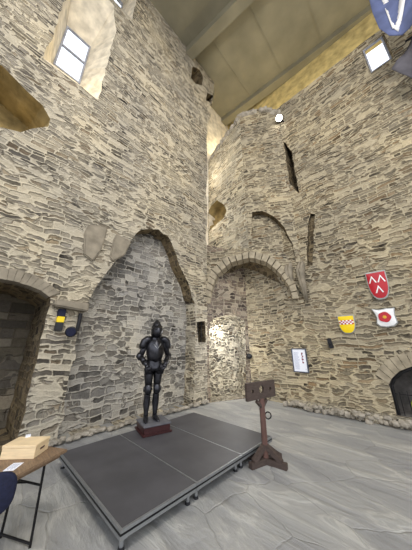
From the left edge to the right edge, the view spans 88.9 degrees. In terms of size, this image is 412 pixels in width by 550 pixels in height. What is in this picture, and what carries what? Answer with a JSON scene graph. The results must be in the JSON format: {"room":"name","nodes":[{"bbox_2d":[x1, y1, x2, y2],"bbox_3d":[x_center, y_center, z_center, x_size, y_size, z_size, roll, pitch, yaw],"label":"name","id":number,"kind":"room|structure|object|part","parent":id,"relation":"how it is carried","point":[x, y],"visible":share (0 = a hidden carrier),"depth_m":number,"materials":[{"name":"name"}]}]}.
{"room":"historic interior","nodes":[
{"label":"historic interior","id":0,"kind":"room"},
{"bbox_2d":[0,0,227,455],"bbox_3d":[-3.941,-4.910,7.662,1.900,18.138,16.800,-17,-25,41],"label":"wall","id":1,"kind":"structure","parent":0,"point":[126,149],"depth_m":6.29,"materials":[{"name":"stone"}]},
{"bbox_2d":[0,268,59,298],"bbox_3d":[-3.928,0.214,4.703,0.361,0.485,1.110,-17,-25,41],"label":"trim","id":2,"kind":"structure","parent":1,"relation":"attached to","point":[50,290],"depth_m":4.57,"materials":[{"name":"stone"}]},
{"bbox_2d":[54,309,65,330],"bbox_3d":[-3.334,1.024,4.804,0.110,0.480,0.150,-17,-25,41],"label":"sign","id":3,"kind":"object","parent":1,"relation":"attached to","point":[61,313],"visible":1,"depth_m":4.77,"materials":[{"name":"black plastic"}]},
{"bbox_3d":[-3.334,1.020,4.806,0.110,0.130,0.140,-17,-25,41],"label":"yellow panel","id":4,"kind":"part","parent":3,"relation":"part of","materials":[{"name":"paint"}]},
{"bbox_2d":[52,299,88,312],"bbox_3d":[-3.231,0.749,5.018,0.320,0.208,0.714,-17,-25,41],"label":"trim","id":5,"kind":"structure","parent":1,"relation":"attached to","point":[64,304],"depth_m":4.92,"materials":[{"name":"stone"}]},
{"bbox_2d":[53,25,90,83],"bbox_3d":[-4.900,-8.122,7.753,0.060,2.254,0.827,-17,-25,41],"label":"window","id":6,"kind":"structure","parent":1,"relation":"in","point":[72,54],"depth_m":7.72,"materials":[{"name":"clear glass"}]},
{"bbox_2d":[65,313,82,336],"bbox_3d":[-3.105,1.170,4.944,0.236,0.567,0.328,5,-19,-15],"label":"floodlight","id":7,"kind":"object","parent":1,"relation":"attached to","point":[70,331],"visible":1,"depth_m":4.80,"materials":[{"name":"black plastic"}]},
{"bbox_2d":[83,225,106,260],"bbox_3d":[-3.112,-0.902,5.813,0.170,1.122,0.548,-17,-25,41],"label":"trim","id":8,"kind":"structure","parent":1,"relation":"attached to","point":[94,236],"depth_m":5.73,"materials":[{"name":"stone"}]},
{"bbox_2d":[114,0,122,7],"bbox_3d":[-4.251,-12.121,9.648,0.060,2.400,0.600,-17,-25,41],"label":"window","id":9,"kind":"structure","parent":1,"relation":"in","point":[118,2],"depth_m":10.06,"materials":[{"name":"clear glass"}]},
{"bbox_2d":[109,234,130,260],"bbox_3d":[-2.598,-0.764,6.348,0.150,0.882,0.575,-17,-25,41],"label":"trim","id":10,"kind":"structure","parent":1,"relation":"attached to","point":[120,245],"depth_m":6.26,"materials":[{"name":"stone"}]},
{"bbox_2d":[48,400,208,446],"bbox_3d":[-1.690,3.868,5.654,0.280,0.143,5.177,-17,-25,41],"label":"baseboard","id":11,"kind":"structure","parent":1,"relation":"attached to","point":[76,436],"depth_m":4.98,"materials":[{"name":"stone"}]},
{"bbox_2d":[186,0,253,59],"bbox_3d":[4.233,-13.916,8.533,15.216,0.500,0.495,-13,-22,34],"label":"beam","id":12,"kind":"structure","parent":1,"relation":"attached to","point":[233,9],"depth_m":10.91,"materials":[{"name":"wood"}]},
{"bbox_2d":[0,398,411,549],"bbox_3d":[1.775,1.892,-0.964,21.000,0.300,20.000,-17,-25,41],"label":"floor","id":13,"kind":"structure","parent":0,"point":[346,484],"depth_m":2.78,"materials":[{"name":"stone"}]},
{"bbox_2d":[0,471,17,513],"bbox_3d":[-1.830,2.074,1.611,0.534,0.987,0.380,-17,-25,41],"label":"chair","id":14,"kind":"object","parent":13,"relation":"on","point":[8,479],"visible":1,"depth_m":1.66,"materials":[{"name":"blue fabric"}]},
{"bbox_2d":[0,446,66,548],"bbox_3d":[-2.225,2.159,1.497,0.520,0.750,2.200,-5,-19,15],"label":"trestle table","id":15,"kind":"object","parent":13,"relation":"on","point":[51,454],"visible":0.68,"depth_m":2.26,"materials":[{"name":"brown wood"}]},
{"bbox_3d":[-2.181,2.463,2.346,0.044,0.711,0.024,-5,-19,15],"label":"leg","id":16,"kind":"part","parent":15,"relation":"part of","materials":[{"name":"black metal"}]},
{"bbox_2d":[3,462,23,470],"bbox_3d":[-1.996,1.988,2.178,0.100,0.004,0.150,2,-19,-7],"label":"leaflet","id":17,"kind":"object","parent":15,"relation":"on","point":[13,466],"visible":1,"depth_m":2.17,"materials":[{"name":"white paper"}]},
{"bbox_2d":[0,436,49,459],"bbox_3d":[-2.098,2.013,2.452,0.370,0.130,0.248,1,-18,-3],"label":"box","id":18,"kind":"object","parent":15,"relation":"on","point":[21,447],"visible":1,"depth_m":2.36,"materials":[{"name":"beige wood"}]},
{"bbox_3d":[-2.099,1.964,2.468,0.368,0.027,0.248,1,-18,-3],"label":"lid","id":19,"kind":"part","parent":18,"relation":"part of","materials":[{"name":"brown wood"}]},
{"bbox_3d":[-1.796,2.429,2.244,0.044,0.711,0.024,-5,-19,15],"label":"leg","id":20,"kind":"part","parent":15,"relation":"part of","materials":[{"name":"black metal"}]},
{"bbox_3d":[-2.225,1.851,1.600,0.420,0.040,2.100,-5,-19,15],"label":"rail","id":21,"kind":"part","parent":15,"relation":"part of","materials":[{"name":"brown wood"}]},
{"bbox_2d":[58,435,196,549],"bbox_3d":[-1.307,2.984,3.134,2.293,0.221,1.033,-17,-25,41],"label":"deck","id":22,"kind":"object","parent":13,"relation":"on","point":[129,487],"visible":0.94,"depth_m":2.77,"materials":[{"name":"metal"}]},
{"bbox_3d":[-0.853,2.664,2.135,0.070,0.145,0.070,-17,-25,41],"label":"leg","id":23,"kind":"part","parent":22,"relation":"part of","materials":[{"name":"metal"}]},
{"bbox_2d":[119,426,241,499],"bbox_3d":[-0.589,3.221,3.845,2.293,0.221,1.033,-17,-25,41],"label":"deck","id":24,"kind":"object","parent":13,"relation":"on","point":[202,461],"visible":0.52,"depth_m":3.50,"materials":[{"name":"metal"}]},
{"bbox_2d":[135,415,171,437],"bbox_3d":[-1.139,3.234,4.525,0.620,0.180,0.620,11,-21,-30],"label":"plinth","id":25,"kind":"object","parent":24,"relation":"on","point":[152,428],"visible":1,"depth_m":4.35,"materials":[{"name":"brown wood"}]},
{"bbox_2d":[136,319,171,423],"bbox_3d":[-1.196,2.113,4.875,0.862,2.168,0.438,9,-20,-25],"label":"suit","id":26,"kind":"object","parent":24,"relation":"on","point":[155,345],"visible":1,"depth_m":4.81,"materials":[{"name":"metal"}]},
{"bbox_2d":[169,412,271,468],"bbox_3d":[0.129,3.458,4.556,2.293,0.221,1.033,-17,-25,41],"label":"deck","id":27,"kind":"object","parent":13,"relation":"on","point":[245,442],"visible":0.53,"depth_m":4.33,"materials":[{"name":"metal"}]},
{"bbox_2d":[245,379,287,470],"bbox_3d":[1.043,2.659,3.841,0.686,1.285,0.496,0,-18,-1],"label":"pillory","id":28,"kind":"object","parent":13,"relation":"on","point":[261,458],"visible":0.97,"depth_m":3.76,"materials":[{"name":"brown wood"}]},
{"bbox_3d":[1.043,2.751,3.811,0.090,0.910,0.090,-1,-18,3],"label":"post","id":29,"kind":"part","parent":28,"relation":"part of","materials":[{"name":"red wood"}]},
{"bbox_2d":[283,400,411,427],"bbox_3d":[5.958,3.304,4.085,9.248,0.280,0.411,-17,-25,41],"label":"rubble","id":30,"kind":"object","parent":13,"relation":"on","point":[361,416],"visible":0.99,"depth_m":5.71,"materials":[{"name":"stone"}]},
{"bbox_2d":[208,118,248,259],"bbox_3d":[1.163,-4.372,11.288,0.600,8.066,2.815,14,-23,-37],"label":"wall","id":31,"kind":"structure","parent":0,"point":[226,187],"depth_m":10.85,"materials":[{"name":"stone"}]},
{"bbox_2d":[207,245,250,402],"bbox_3d":[0.825,1.801,9.041,1.960,6.200,0.500,8,-20,-24],"label":"wall","id":32,"kind":"structure","parent":0,"point":[228,364],"depth_m":8.86,"materials":[{"name":"beige stone"}]},
{"bbox_2d":[207,106,302,293],"bbox_3d":[1.641,-3.746,10.176,4.551,10.444,2.300,-17,-25,41],"label":"wall","id":33,"kind":"structure","parent":0,"point":[269,209],"depth_m":9.49,"materials":[{"name":"stone"}]},
{"bbox_2d":[206,251,298,303],"bbox_3d":[1.743,0.096,8.673,3.560,2.109,0.519,-5,-19,14],"label":"trim","id":34,"kind":"structure","parent":33,"relation":"attached to","point":[272,263],"depth_m":8.69,"materials":[{"name":"beige stone"}]},
{"bbox_2d":[276,114,284,121],"bbox_3d":[3.681,-7.661,10.329,0.396,0.591,0.470,-17,-25,41],"label":"spot lamp","id":35,"kind":"object","parent":33,"relation":"attached to","point":[279,116],"visible":0.96,"depth_m":10.29,"materials":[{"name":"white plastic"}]},
{"bbox_2d":[284,262,294,299],"bbox_3d":[3.287,0.146,8.144,0.313,1.625,0.576,-17,-25,41],"label":"trim","id":36,"kind":"structure","parent":33,"relation":"attached to","point":[288,269],"depth_m":8.04,"materials":[{"name":"stone"}]},
{"bbox_2d":[295,261,307,301],"bbox_3d":[3.579,0.192,7.796,0.270,1.588,0.656,-17,-25,41],"label":"trim","id":37,"kind":"structure","parent":33,"relation":"attached to","point":[300,270],"depth_m":7.66,"materials":[{"name":"stone"}]},
{"bbox_2d":[150,0,369,125],"bbox_3d":[1.468,-15.255,5.938,15.000,0.400,17.200,-17,-25,41],"label":"ceiling","id":38,"kind":"structure","parent":0,"point":[289,28],"depth_m":11.51,"materials":[{"name":"paint"}]},
{"bbox_2d":[212,0,321,96],"bbox_3d":[4.906,-13.597,10.234,8.840,0.030,4.600,-17,-25,41],"label":"trim","id":39,"kind":"structure","parent":38,"relation":"attached to","point":[308,0],"depth_m":11.84,"materials":[{"name":"wood"}]},
{"bbox_2d":[369,0,411,35],"bbox_3d":[5.982,-10.720,7.112,0.396,7.461,1.361,13,-22,-33],"label":"hanging banner","id":40,"kind":"object","parent":38,"relation":"hanging from","point":[393,17],"visible":1,"depth_m":6.56,"materials":[{"name":"blue fabric"}]},
{"bbox_2d":[391,36,411,77],"bbox_3d":[6.258,-9.989,7.385,0.334,8.677,1.106,11,-21,-29],"label":"banner","id":41,"kind":"object","parent":38,"relation":"hanging from","point":[403,65],"visible":1,"depth_m":6.51,"materials":[{"name":"grey fabric"}]},
{"bbox_2d":[228,13,411,417],"bbox_3d":[6.442,-4.819,8.312,14.500,18.300,2.100,-17,-25,41],"label":"wall","id":42,"kind":"structure","parent":0,"point":[346,131],"depth_m":7.45,"materials":[{"name":"stone"}]},
{"bbox_2d":[221,5,371,125],"bbox_3d":[7.204,-13.007,11.498,15.125,0.350,0.498,-14,-23,36],"label":"trim","id":43,"kind":"structure","parent":42,"relation":"attached to","point":[284,76],"depth_m":12.75,"materials":[{"name":"wood"}]},
{"bbox_2d":[291,348,308,372],"bbox_3d":[3.277,2.976,7.333,0.505,0.773,0.060,-17,-25,41],"label":"framed notice","id":44,"kind":"object","parent":42,"relation":"attached to","point":[299,356],"visible":1,"depth_m":7.32,"materials":[{"name":"white paper"}]},
{"bbox_2d":[327,338,333,348],"bbox_3d":[4.012,2.210,6.777,0.142,0.308,0.136,-17,-25,41],"label":"wall speaker","id":45,"kind":"object","parent":42,"relation":"attached to","point":[329,340],"visible":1,"depth_m":6.73,"materials":[{"name":"black plastic"}]},
{"bbox_2d":[337,315,355,333],"bbox_3d":[4.428,1.553,6.601,0.462,0.572,0.100,-17,-25,41],"label":"shield","id":46,"kind":"object","parent":42,"relation":"attached to","point":[347,324],"visible":1,"depth_m":6.57,"materials":[{"name":"paint"}]},
{"bbox_2d":[287,398,411,430],"bbox_3d":[6.502,3.262,3.856,10.100,0.250,0.330,-17,-25,41],"label":"baseboard","id":47,"kind":"structure","parent":42,"relation":"attached to","point":[308,403],"depth_m":6.01,"materials":[{"name":"stone"}]},
{"bbox_2d":[365,270,388,299],"bbox_3d":[5.152,0.303,6.287,0.496,0.870,0.100,-17,-25,41],"label":"shield","id":48,"kind":"object","parent":42,"relation":"attached to","point":[377,281],"visible":1,"depth_m":6.26,"materials":[{"name":"paint"}]},
{"bbox_2d":[363,36,391,72],"bbox_3d":[6.504,-8.383,8.006,0.610,1.370,0.060,-17,-25,41],"label":"window","id":49,"kind":"structure","parent":42,"relation":"in","point":[376,54],"depth_m":8.00,"materials":[{"name":"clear glass"}]},
{"bbox_2d":[371,308,397,326],"bbox_3d":[5.119,1.216,6.010,0.531,0.551,0.108,-17,-25,41],"label":"shield","id":50,"kind":"object","parent":42,"relation":"attached to","point":[385,317],"visible":1,"depth_m":5.97,"materials":[{"name":"paint"}]},
{"bbox_2d":[376,352,411,382],"bbox_3d":[5.594,2.389,5.346,2.104,0.838,0.245,-17,-25,41],"label":"trim","id":51,"kind":"structure","parent":42,"relation":"attached to","point":[389,369],"depth_m":5.67,"materials":[{"name":"beige stone"}]},
{"bbox_2d":[390,367,411,415],"bbox_3d":[5.569,2.897,5.159,1.574,1.225,0.087,-17,-25,41],"label":"gate","id":52,"kind":"object","parent":42,"relation":"in","point":[400,373],"visible":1,"depth_m":5.55,"materials":[{"name":"black metal"}]}
]}

